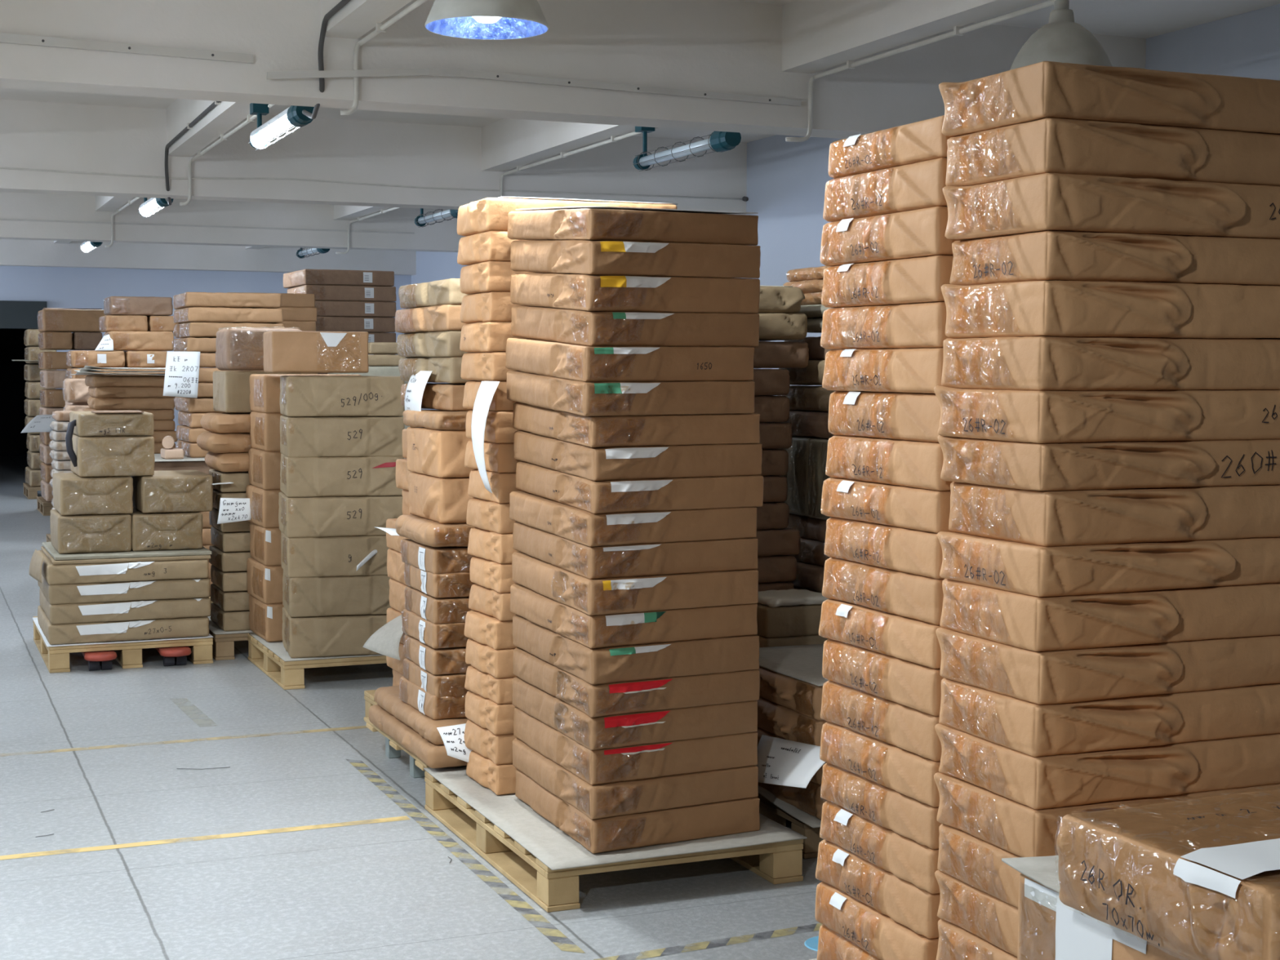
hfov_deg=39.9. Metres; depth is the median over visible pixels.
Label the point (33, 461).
paper package
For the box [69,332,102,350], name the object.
paper package
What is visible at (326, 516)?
paper package
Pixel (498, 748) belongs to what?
paper package
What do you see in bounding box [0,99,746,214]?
ceiling beam
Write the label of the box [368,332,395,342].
paper package
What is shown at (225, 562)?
paper package
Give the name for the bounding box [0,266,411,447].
wall
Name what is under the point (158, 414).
paper package
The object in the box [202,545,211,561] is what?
paper package
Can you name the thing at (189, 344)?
paper package
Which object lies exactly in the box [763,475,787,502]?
paper package
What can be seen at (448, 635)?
paper package
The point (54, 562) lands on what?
sheets
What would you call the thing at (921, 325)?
paper package
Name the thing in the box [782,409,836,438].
paper package
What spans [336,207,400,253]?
conduit pipe
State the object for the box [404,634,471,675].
paper package
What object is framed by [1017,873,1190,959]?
paper package
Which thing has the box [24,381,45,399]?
paper package
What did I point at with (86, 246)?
tube light
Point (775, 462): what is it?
paper package
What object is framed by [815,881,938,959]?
paper package
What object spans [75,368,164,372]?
sheet
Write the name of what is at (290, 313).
paper package
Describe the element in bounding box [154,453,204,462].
cardboard sheet
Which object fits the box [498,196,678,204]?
paper sheet
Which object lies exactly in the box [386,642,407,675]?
paper package
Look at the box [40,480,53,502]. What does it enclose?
paper package
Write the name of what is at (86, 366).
sheet
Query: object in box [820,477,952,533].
paper package
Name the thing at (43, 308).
paper sheet
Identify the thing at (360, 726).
painted line
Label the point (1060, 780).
paper package
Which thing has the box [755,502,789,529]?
paper package
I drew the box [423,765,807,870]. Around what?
cardboard sheet
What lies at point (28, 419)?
paper package
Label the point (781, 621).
paper package
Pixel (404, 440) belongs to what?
paper package
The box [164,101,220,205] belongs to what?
cable conduit
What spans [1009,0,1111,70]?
pendant lamp
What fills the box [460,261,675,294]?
paper package
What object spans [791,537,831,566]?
paper package
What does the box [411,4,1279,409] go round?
wall
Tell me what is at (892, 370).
paper package
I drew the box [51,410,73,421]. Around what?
paper package
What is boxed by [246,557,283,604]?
paper package
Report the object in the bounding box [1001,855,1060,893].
sheet
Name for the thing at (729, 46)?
ceiling beam
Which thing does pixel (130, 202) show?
conduit pipe
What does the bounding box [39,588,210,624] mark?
paper package
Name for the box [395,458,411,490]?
paper package
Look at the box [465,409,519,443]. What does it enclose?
paper package
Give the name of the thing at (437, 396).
paper package
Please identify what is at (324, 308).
paper package
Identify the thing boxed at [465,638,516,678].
paper package
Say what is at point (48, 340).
paper package
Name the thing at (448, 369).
paper package
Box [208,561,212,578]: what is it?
paper package
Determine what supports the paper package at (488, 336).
on the paper package at (481, 366)
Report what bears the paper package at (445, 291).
on the paper package at (443, 317)
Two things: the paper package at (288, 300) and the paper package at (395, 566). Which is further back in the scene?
the paper package at (288, 300)
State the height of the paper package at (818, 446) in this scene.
0.303 m
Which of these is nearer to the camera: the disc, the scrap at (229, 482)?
the disc
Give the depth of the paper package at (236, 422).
9.25 m
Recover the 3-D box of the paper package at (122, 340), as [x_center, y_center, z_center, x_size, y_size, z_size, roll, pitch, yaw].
[-4.477,-1.238,15.750,0.580,0.173,0.533,-1,4,-23]
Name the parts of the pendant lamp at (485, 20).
bulb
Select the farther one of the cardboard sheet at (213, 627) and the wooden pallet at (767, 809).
the cardboard sheet at (213, 627)
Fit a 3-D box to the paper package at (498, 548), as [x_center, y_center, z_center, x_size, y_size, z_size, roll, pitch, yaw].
[-0.213,0.210,5.995,0.698,0.101,0.324,-1,4,-22]
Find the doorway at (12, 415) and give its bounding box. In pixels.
[0,328,39,455]
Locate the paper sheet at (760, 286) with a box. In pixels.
[760,285,792,287]
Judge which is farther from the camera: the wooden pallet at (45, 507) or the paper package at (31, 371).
the paper package at (31, 371)
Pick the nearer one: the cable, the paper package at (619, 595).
the paper package at (619, 595)
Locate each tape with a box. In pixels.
[346,760,584,952]
[593,923,822,959]
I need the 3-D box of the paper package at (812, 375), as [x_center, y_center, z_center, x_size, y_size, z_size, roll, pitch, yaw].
[0.982,-0.413,6.825,0.739,0.099,0.657,-1,4,-22]
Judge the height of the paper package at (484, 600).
0.093 m
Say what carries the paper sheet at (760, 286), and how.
on the paper package at (772, 299)
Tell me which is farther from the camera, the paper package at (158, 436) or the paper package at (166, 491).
the paper package at (158, 436)
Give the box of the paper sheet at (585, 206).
[515,205,758,213]
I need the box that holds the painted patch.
[178,702,212,726]
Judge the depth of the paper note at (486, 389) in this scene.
5.66 m
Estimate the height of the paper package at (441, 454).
0.168 m
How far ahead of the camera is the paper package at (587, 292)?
5.16 m
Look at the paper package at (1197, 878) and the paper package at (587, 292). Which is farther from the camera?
the paper package at (587, 292)
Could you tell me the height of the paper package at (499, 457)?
0.099 m
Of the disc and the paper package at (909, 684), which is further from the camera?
the disc
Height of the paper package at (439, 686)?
0.090 m
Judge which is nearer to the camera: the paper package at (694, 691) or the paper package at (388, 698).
the paper package at (694, 691)
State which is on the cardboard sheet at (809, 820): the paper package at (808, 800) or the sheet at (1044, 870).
the paper package at (808, 800)
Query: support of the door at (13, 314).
in the wall at (66, 287)
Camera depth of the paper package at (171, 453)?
10.73 m
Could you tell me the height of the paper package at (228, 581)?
0.101 m
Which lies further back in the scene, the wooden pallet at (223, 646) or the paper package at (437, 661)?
the wooden pallet at (223, 646)
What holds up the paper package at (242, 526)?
on the paper package at (236, 541)
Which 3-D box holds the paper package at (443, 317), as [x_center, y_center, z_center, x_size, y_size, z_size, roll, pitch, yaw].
[-0.531,-0.596,6.591,0.650,0.095,0.656,-1,4,-23]
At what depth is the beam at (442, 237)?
17.71 m
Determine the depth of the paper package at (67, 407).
14.94 m
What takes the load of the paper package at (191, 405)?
on the paper package at (192, 420)
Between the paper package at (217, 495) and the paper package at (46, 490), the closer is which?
the paper package at (217, 495)
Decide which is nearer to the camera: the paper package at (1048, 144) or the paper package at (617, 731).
the paper package at (1048, 144)
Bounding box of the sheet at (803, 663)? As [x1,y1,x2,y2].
[759,644,828,686]
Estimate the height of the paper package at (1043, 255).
0.090 m
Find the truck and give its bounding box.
[81,646,191,671]
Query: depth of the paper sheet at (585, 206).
5.21 m
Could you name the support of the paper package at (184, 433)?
on the paper package at (192, 450)
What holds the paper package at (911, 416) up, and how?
on the paper package at (906, 463)
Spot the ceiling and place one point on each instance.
(1140, 19)
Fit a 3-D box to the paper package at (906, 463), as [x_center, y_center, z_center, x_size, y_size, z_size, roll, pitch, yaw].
[0.806,-0.045,3.839,0.692,0.096,0.473,-1,4,-22]
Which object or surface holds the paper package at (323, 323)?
on the paper package at (373, 336)
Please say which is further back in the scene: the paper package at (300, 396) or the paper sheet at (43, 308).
the paper sheet at (43, 308)
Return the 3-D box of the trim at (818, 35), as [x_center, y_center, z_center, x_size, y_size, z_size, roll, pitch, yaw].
[0.599,-2.264,9.415,0.170,0.330,29.540,-1,4,-23]
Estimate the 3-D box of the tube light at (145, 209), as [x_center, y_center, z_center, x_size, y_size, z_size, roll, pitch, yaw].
[-3.901,-2.289,14.195,0.124,0.265,1.320,-1,4,-23]
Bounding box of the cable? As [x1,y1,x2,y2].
[0,166,748,201]
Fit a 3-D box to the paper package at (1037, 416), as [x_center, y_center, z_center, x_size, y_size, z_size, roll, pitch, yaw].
[1.022,-0.133,3.463,0.828,0.101,0.356,-1,4,-23]
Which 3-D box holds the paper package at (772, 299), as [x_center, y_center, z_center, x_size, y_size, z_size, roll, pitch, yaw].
[0.237,-0.678,6.688,0.631,0.103,0.542,-1,4,-23]
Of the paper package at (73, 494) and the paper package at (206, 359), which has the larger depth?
the paper package at (206, 359)
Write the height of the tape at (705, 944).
0.001 m
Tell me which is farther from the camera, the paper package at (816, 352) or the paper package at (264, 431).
the paper package at (264, 431)
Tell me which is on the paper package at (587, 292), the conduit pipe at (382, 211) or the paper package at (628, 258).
the paper package at (628, 258)
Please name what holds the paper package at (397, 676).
on the wooden pallet at (369, 696)
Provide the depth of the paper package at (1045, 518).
3.29 m
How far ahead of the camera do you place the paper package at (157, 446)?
14.01 m
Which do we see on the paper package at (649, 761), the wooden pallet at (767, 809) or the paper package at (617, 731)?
the paper package at (617, 731)
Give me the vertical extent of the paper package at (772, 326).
0.103 m
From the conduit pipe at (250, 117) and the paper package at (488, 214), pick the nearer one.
the paper package at (488, 214)
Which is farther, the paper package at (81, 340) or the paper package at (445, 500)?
the paper package at (81, 340)
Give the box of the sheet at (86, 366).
[77,365,165,369]
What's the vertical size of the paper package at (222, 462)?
0.104 m
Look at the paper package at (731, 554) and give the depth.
5.21 m
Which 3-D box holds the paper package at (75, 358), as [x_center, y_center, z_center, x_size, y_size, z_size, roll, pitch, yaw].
[-4.802,-1.066,15.562,0.482,0.150,0.537,-1,4,-23]
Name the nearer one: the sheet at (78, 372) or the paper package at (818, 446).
the paper package at (818, 446)
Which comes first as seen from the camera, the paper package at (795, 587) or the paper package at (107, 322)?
the paper package at (795, 587)
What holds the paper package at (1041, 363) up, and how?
on the paper package at (1037, 416)
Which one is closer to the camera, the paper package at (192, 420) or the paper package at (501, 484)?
the paper package at (501, 484)
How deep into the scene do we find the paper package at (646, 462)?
5.20 m
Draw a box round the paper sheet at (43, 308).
[42,307,102,309]
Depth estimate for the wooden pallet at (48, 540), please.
14.49 m
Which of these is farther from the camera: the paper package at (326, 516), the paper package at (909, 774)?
the paper package at (326, 516)
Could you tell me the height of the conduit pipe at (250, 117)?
0.351 m
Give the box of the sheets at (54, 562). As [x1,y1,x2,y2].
[40,546,210,564]
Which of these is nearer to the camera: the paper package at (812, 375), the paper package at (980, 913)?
the paper package at (980, 913)
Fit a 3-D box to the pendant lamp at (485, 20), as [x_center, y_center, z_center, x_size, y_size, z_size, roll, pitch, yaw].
[-0.482,-1.639,5.557,0.389,0.428,0.389,2,4,27]
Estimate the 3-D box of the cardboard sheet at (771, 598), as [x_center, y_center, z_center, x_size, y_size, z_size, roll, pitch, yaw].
[0.545,0.432,6.466,0.277,0.037,0.241,-1,4,-23]
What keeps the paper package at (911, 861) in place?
on the paper package at (916, 908)
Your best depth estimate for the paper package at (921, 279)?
3.63 m
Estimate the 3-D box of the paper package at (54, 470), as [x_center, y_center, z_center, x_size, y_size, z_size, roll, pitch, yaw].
[-4.717,-0.050,14.501,0.235,0.077,0.375,-1,4,-23]
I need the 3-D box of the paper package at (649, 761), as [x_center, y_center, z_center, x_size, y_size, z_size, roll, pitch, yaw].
[-0.027,0.803,5.553,0.589,0.106,0.799,-1,4,-22]
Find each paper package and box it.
[23,328,40,346]
[23,364,48,381]
[23,398,43,416]
[24,346,56,363]
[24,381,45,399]
[24,415,40,434]
[24,466,43,486]
[26,433,42,451]
[26,449,42,469]
[37,308,105,332]
[37,351,71,369]
[37,550,208,585]
[37,573,210,604]
[37,605,208,644]
[38,331,72,350]
[39,406,64,414]
[39,429,53,444]
[39,443,53,463]
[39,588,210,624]
[40,369,66,388]
[40,388,65,407]
[40,462,53,482]
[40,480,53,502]
[48,430,66,440]
[48,440,66,450]
[48,449,70,460]
[49,420,69,431]
[49,509,131,553]
[50,468,72,478]
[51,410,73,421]
[51,459,71,470]
[52,472,133,515]
[62,378,90,402]
[63,404,88,411]
[65,368,165,378]
[65,401,173,409]
[66,350,124,367]
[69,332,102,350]
[69,411,153,436]
[70,434,155,477]
[84,375,164,386]
[84,407,174,420]
[87,396,174,409]
[88,386,175,398]
[98,315,147,332]
[103,296,173,316]
[103,330,173,351]
[124,351,167,368]
[128,507,203,551]
[130,470,213,513]
[146,315,179,332]
[151,431,177,442]
[153,420,175,431]
[154,442,175,453]
[154,461,213,474]
[160,448,183,459]
[173,292,281,309]
[173,306,283,324]
[173,322,284,337]
[173,337,216,352]
[174,396,220,413]
[175,440,208,457]
[176,425,208,442]
[177,410,224,427]
[196,431,252,453]
[197,382,213,397]
[198,367,263,382]
[199,352,216,367]
[199,511,212,528]
[200,412,250,433]
[202,528,213,545]
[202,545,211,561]
[204,451,249,471]
[208,469,249,492]
[208,506,249,532]
[208,545,251,572]
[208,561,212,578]
[210,526,250,551]
[210,564,247,591]
[210,583,249,611]
[210,602,250,631]
[212,488,245,510]
[213,370,301,413]
[215,326,302,370]
[226,292,315,307]
[245,484,280,528]
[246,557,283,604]
[248,373,360,413]
[248,448,281,489]
[248,595,284,641]
[249,411,282,451]
[249,522,281,566]
[262,331,368,373]
[271,320,315,331]
[277,306,316,321]
[278,491,402,537]
[280,375,404,417]
[280,414,404,457]
[280,453,404,497]
[280,531,389,577]
[281,606,386,657]
[282,570,391,617]
[283,268,394,288]
[287,284,396,302]
[314,300,395,317]
[315,315,395,333]
[327,366,408,383]
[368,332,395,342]
[368,342,398,354]
[368,354,404,366]
[368,704,466,768]
[374,685,469,745]
[386,518,408,552]
[386,548,408,586]
[386,607,406,644]
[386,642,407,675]
[388,578,408,613]
[392,669,403,685]
[395,304,468,333]
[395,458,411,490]
[395,514,475,546]
[396,330,475,357]
[398,278,467,308]
[398,356,470,383]
[400,382,473,410]
[400,676,466,719]
[401,428,407,457]
[401,538,474,573]
[402,409,467,430]
[402,488,410,515]
[402,608,469,648]
[403,657,469,699]
[404,562,475,597]
[404,586,472,623]
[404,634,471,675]
[406,426,474,478]
[408,471,473,523]
[457,197,677,235]
[457,231,533,265]
[459,291,527,324]
[459,321,522,352]
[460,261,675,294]
[460,351,515,381]
[462,380,515,411]
[463,720,516,764]
[464,440,520,472]
[464,610,517,649]
[464,665,513,704]
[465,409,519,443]
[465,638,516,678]
[465,690,515,734]
[466,497,515,533]
[466,750,516,795]
[467,469,523,503]
[467,527,519,564]
[468,583,515,621]
[469,555,516,592]
[506,337,754,382]
[506,370,755,416]
[507,208,758,245]
[509,491,756,546]
[510,240,760,278]
[510,272,759,313]
[510,583,757,648]
[511,305,759,346]
[511,551,758,615]
[511,676,757,750]
[512,401,759,447]
[512,521,758,579]
[512,614,759,684]
[512,647,759,717]
[512,737,758,819]
[513,430,762,480]
[513,706,757,785]
[515,461,764,514]
[515,768,759,853]
[750,368,790,395]
[753,341,808,368]
[754,395,789,422]
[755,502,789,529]
[755,527,800,556]
[755,555,796,583]
[755,727,826,785]
[756,603,822,638]
[756,696,827,746]
[757,312,807,341]
[757,635,828,647]
[758,286,805,312]
[758,582,794,591]
[758,666,825,720]
[758,781,827,819]
[759,422,791,448]
[760,448,788,475]
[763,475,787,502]
[777,385,835,412]
[778,360,825,385]
[781,435,820,516]
[782,279,823,293]
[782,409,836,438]
[784,336,831,359]
[786,266,830,281]
[786,513,826,542]
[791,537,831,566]
[791,561,824,592]
[793,585,822,593]
[800,291,822,305]
[808,438,831,519]
[815,839,940,938]
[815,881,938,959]
[817,924,880,959]
[818,599,942,668]
[819,721,940,807]
[819,800,940,893]
[820,206,963,266]
[820,302,966,349]
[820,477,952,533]
[820,680,942,761]
[820,762,942,848]
[821,255,953,307]
[822,157,947,222]
[822,347,943,393]
[822,557,944,625]
[822,638,943,715]
[824,516,943,578]
[825,435,952,490]
[827,391,940,443]
[828,115,953,178]
[933,385,1279,443]
[933,772,1279,857]
[934,723,1279,809]
[934,870,1017,956]
[935,627,1279,704]
[935,919,1017,959]
[937,435,1279,490]
[937,531,1279,596]
[937,823,1021,907]
[938,61,1279,137]
[938,677,1279,756]
[940,578,1279,651]
[941,280,1279,339]
[941,336,1279,391]
[942,173,1279,239]
[945,117,1279,186]
[948,481,1279,546]
[949,231,1279,285]
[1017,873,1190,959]
[1056,786,1279,959]
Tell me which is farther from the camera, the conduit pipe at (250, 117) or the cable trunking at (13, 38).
the conduit pipe at (250, 117)
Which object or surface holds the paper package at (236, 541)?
on the paper package at (225, 562)
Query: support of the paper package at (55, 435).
on the paper package at (54, 445)
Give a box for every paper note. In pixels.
[21,414,57,432]
[29,549,44,582]
[94,333,113,350]
[163,351,199,398]
[217,497,251,524]
[355,549,377,571]
[362,613,404,660]
[373,526,399,535]
[404,370,432,427]
[436,723,472,762]
[471,381,499,493]
[756,734,825,788]
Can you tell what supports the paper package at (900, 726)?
on the paper package at (909, 774)
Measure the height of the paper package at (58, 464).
0.077 m
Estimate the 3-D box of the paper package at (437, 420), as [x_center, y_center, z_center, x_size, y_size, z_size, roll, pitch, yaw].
[-0.585,-0.222,6.427,0.481,0.068,0.491,-1,4,-23]
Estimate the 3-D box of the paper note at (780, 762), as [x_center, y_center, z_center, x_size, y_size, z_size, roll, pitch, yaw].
[0.441,0.868,5.483,0.118,0.166,0.561,-1,4,-20]
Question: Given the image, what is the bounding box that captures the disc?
[804,936,818,951]
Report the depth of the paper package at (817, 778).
5.51 m
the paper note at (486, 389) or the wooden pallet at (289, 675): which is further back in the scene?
the wooden pallet at (289, 675)
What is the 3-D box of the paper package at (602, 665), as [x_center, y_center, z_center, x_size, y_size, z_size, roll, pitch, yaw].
[-0.025,0.506,5.524,0.597,0.118,0.803,-1,4,-22]
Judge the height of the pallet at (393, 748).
0.150 m
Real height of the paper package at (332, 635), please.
0.196 m
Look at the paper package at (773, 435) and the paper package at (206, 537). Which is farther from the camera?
the paper package at (206, 537)
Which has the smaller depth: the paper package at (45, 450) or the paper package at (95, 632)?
the paper package at (95, 632)
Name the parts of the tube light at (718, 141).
mounting plate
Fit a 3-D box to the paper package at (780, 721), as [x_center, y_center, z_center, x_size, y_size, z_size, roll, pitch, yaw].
[0.744,0.767,5.824,0.755,0.110,0.637,-1,4,-22]
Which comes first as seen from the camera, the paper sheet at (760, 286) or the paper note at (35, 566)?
the paper sheet at (760, 286)
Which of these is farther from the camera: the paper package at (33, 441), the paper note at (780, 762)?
the paper package at (33, 441)
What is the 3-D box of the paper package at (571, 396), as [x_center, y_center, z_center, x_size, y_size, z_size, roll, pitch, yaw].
[-0.043,-0.275,5.467,0.588,0.130,0.806,-1,4,-22]
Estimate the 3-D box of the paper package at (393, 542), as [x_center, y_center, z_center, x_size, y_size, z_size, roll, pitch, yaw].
[-0.775,0.234,7.397,0.536,0.128,0.453,-1,4,-22]
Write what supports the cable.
attached to the wall at (786, 180)
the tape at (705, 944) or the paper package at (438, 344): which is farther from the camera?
the paper package at (438, 344)
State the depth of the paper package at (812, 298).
6.80 m
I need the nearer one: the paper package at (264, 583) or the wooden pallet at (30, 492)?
the paper package at (264, 583)
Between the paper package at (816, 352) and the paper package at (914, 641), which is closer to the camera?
the paper package at (914, 641)
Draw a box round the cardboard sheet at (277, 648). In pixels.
[248,632,383,661]
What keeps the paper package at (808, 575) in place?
on the paper package at (795, 587)
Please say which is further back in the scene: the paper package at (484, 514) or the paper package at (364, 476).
the paper package at (364, 476)
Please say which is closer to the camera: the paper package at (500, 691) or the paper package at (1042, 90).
the paper package at (1042, 90)
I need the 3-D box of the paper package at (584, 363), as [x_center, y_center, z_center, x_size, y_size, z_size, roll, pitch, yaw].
[-0.044,-0.377,5.468,0.587,0.138,0.798,-1,4,-22]
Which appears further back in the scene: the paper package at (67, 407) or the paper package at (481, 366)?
the paper package at (67, 407)
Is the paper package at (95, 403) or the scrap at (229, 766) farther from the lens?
the paper package at (95, 403)
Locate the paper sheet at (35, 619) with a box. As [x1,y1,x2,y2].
[32,617,213,646]
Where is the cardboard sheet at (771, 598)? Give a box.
[757,589,830,608]
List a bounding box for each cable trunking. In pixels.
[0,32,253,63]
[0,218,414,234]
[266,68,801,106]
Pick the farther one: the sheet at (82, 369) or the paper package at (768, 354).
the sheet at (82, 369)
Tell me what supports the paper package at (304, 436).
on the paper package at (364, 476)
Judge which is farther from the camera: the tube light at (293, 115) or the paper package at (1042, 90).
the tube light at (293, 115)
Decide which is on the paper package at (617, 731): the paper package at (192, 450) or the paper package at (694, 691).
the paper package at (694, 691)
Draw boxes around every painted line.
[0,816,410,860]
[53,725,367,752]
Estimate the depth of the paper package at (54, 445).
14.31 m
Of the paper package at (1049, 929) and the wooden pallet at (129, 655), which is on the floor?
the wooden pallet at (129, 655)
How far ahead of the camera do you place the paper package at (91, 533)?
9.03 m
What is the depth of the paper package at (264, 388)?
8.91 m
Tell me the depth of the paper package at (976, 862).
3.38 m
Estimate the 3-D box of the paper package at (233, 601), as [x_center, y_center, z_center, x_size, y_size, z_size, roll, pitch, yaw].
[-2.007,0.627,9.632,0.620,0.102,0.475,-1,4,-23]
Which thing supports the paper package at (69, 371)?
on the paper package at (66, 403)
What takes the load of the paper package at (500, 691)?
on the paper package at (483, 712)
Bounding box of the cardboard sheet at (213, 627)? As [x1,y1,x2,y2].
[207,615,253,634]
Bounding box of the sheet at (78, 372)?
[70,371,164,375]
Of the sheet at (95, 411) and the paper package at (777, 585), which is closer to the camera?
the paper package at (777, 585)
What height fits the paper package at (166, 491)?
0.194 m
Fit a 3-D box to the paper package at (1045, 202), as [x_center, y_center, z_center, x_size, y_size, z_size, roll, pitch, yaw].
[1.030,-0.517,3.438,0.823,0.105,0.356,-1,4,-24]
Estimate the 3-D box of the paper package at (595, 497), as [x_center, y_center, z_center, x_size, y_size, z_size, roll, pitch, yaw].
[-0.016,0.010,5.504,0.590,0.117,0.805,-1,4,-22]
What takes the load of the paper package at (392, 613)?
on the paper package at (396, 664)
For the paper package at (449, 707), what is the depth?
6.25 m
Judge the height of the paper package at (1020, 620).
0.102 m
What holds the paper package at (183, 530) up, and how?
on the sheets at (48, 546)
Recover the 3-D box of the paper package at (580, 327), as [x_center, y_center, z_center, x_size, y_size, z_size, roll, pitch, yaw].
[-0.029,-0.480,5.477,0.588,0.140,0.801,-1,4,-22]
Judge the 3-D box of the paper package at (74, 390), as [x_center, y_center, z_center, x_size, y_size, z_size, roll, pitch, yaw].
[-4.800,-0.764,15.062,0.258,0.203,0.343,-1,4,-23]
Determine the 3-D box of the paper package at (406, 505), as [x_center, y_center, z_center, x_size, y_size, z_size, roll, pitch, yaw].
[-0.712,0.106,7.407,0.536,0.127,0.459,-1,4,-21]
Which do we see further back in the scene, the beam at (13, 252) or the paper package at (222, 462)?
the beam at (13, 252)
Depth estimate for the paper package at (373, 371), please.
11.11 m
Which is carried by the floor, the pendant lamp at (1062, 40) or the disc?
the disc
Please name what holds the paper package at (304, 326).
on the paper package
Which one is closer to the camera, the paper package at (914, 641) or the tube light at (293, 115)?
the paper package at (914, 641)
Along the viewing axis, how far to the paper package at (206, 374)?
10.89 m
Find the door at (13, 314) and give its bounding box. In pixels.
[0,300,47,328]
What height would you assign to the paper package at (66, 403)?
0.195 m
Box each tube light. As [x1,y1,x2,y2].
[80,241,102,253]
[137,197,173,217]
[248,102,314,150]
[295,248,329,258]
[414,208,457,227]
[632,126,741,171]
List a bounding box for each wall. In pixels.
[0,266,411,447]
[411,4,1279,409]
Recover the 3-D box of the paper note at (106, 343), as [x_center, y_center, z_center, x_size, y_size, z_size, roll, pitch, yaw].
[-4.680,-1.204,15.393,0.160,0.151,0.106,-1,4,-23]
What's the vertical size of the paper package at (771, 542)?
0.103 m
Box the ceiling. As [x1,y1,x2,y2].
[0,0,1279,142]
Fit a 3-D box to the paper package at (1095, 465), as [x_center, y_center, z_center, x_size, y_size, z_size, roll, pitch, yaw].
[1.029,-0.042,3.474,0.826,0.093,0.354,-1,4,-23]
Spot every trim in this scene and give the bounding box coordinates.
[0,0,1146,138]
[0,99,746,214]
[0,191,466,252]
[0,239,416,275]
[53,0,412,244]
[245,0,1042,248]
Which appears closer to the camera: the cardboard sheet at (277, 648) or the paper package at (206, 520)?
the cardboard sheet at (277, 648)
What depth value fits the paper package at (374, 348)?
11.11 m
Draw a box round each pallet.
[22,482,41,499]
[32,616,213,673]
[36,496,53,515]
[46,535,50,542]
[208,629,248,660]
[247,634,386,689]
[364,689,383,735]
[364,716,429,777]
[424,770,803,912]
[756,793,823,858]
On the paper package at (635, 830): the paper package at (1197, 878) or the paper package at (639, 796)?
the paper package at (639, 796)
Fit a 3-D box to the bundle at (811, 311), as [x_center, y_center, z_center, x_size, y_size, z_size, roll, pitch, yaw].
[1.007,-0.650,6.847,0.778,0.054,0.646,-1,4,-23]
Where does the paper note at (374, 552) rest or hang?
attached to the paper package at (340, 556)
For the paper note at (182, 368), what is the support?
attached to the paper package at (206, 359)
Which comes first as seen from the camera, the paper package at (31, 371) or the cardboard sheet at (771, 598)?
the cardboard sheet at (771, 598)
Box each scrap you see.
[177,766,230,769]
[211,481,233,484]
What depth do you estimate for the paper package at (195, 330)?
10.91 m
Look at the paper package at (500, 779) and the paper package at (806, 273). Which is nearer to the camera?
the paper package at (500, 779)
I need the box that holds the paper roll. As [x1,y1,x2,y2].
[161,435,174,448]
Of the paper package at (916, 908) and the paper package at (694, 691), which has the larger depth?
the paper package at (694, 691)
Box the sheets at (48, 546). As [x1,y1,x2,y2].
[41,542,212,559]
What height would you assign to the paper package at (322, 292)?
0.124 m
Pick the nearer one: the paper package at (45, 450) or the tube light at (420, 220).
the tube light at (420, 220)
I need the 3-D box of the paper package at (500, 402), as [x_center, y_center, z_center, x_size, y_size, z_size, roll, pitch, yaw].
[-0.226,-0.287,5.962,0.698,0.100,0.324,-1,4,-22]
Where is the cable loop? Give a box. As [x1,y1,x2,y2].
[65,419,77,466]
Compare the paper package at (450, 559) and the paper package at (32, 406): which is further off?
the paper package at (32, 406)
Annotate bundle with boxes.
[798,304,831,319]
[807,318,822,333]
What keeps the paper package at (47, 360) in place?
on the paper package at (49, 379)
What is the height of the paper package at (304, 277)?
0.124 m
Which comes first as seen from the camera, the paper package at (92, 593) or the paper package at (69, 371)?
the paper package at (92, 593)
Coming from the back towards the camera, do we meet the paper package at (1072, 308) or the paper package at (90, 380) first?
the paper package at (90, 380)
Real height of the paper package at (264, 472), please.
0.197 m
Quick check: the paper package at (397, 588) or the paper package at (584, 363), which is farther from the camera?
the paper package at (397, 588)
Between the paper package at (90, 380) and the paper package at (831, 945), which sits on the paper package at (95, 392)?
the paper package at (90, 380)
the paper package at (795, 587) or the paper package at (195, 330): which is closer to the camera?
the paper package at (795, 587)
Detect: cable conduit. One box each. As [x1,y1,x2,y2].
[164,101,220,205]
[302,0,351,119]
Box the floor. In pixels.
[0,454,822,959]
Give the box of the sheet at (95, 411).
[91,410,143,413]
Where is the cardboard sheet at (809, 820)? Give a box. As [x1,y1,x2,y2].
[758,785,821,827]
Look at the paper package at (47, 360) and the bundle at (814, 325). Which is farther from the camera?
the paper package at (47, 360)
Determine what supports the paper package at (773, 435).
on the paper package at (775, 462)
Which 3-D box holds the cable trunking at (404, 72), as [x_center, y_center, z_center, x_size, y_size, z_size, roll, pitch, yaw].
[-0.426,-1.873,8.422,2.706,0.102,0.037,-1,4,-24]
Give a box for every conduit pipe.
[104,197,139,247]
[179,104,275,205]
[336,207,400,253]
[340,0,426,115]
[499,127,658,196]
[785,0,1069,142]
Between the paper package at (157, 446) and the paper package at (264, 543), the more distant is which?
the paper package at (157, 446)
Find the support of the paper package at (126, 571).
on the paper package at (92, 593)
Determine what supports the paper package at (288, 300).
on the paper package at (290, 313)
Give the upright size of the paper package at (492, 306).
0.099 m
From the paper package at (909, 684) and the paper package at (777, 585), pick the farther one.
the paper package at (777, 585)
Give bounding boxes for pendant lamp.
[424,0,548,39]
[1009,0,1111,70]

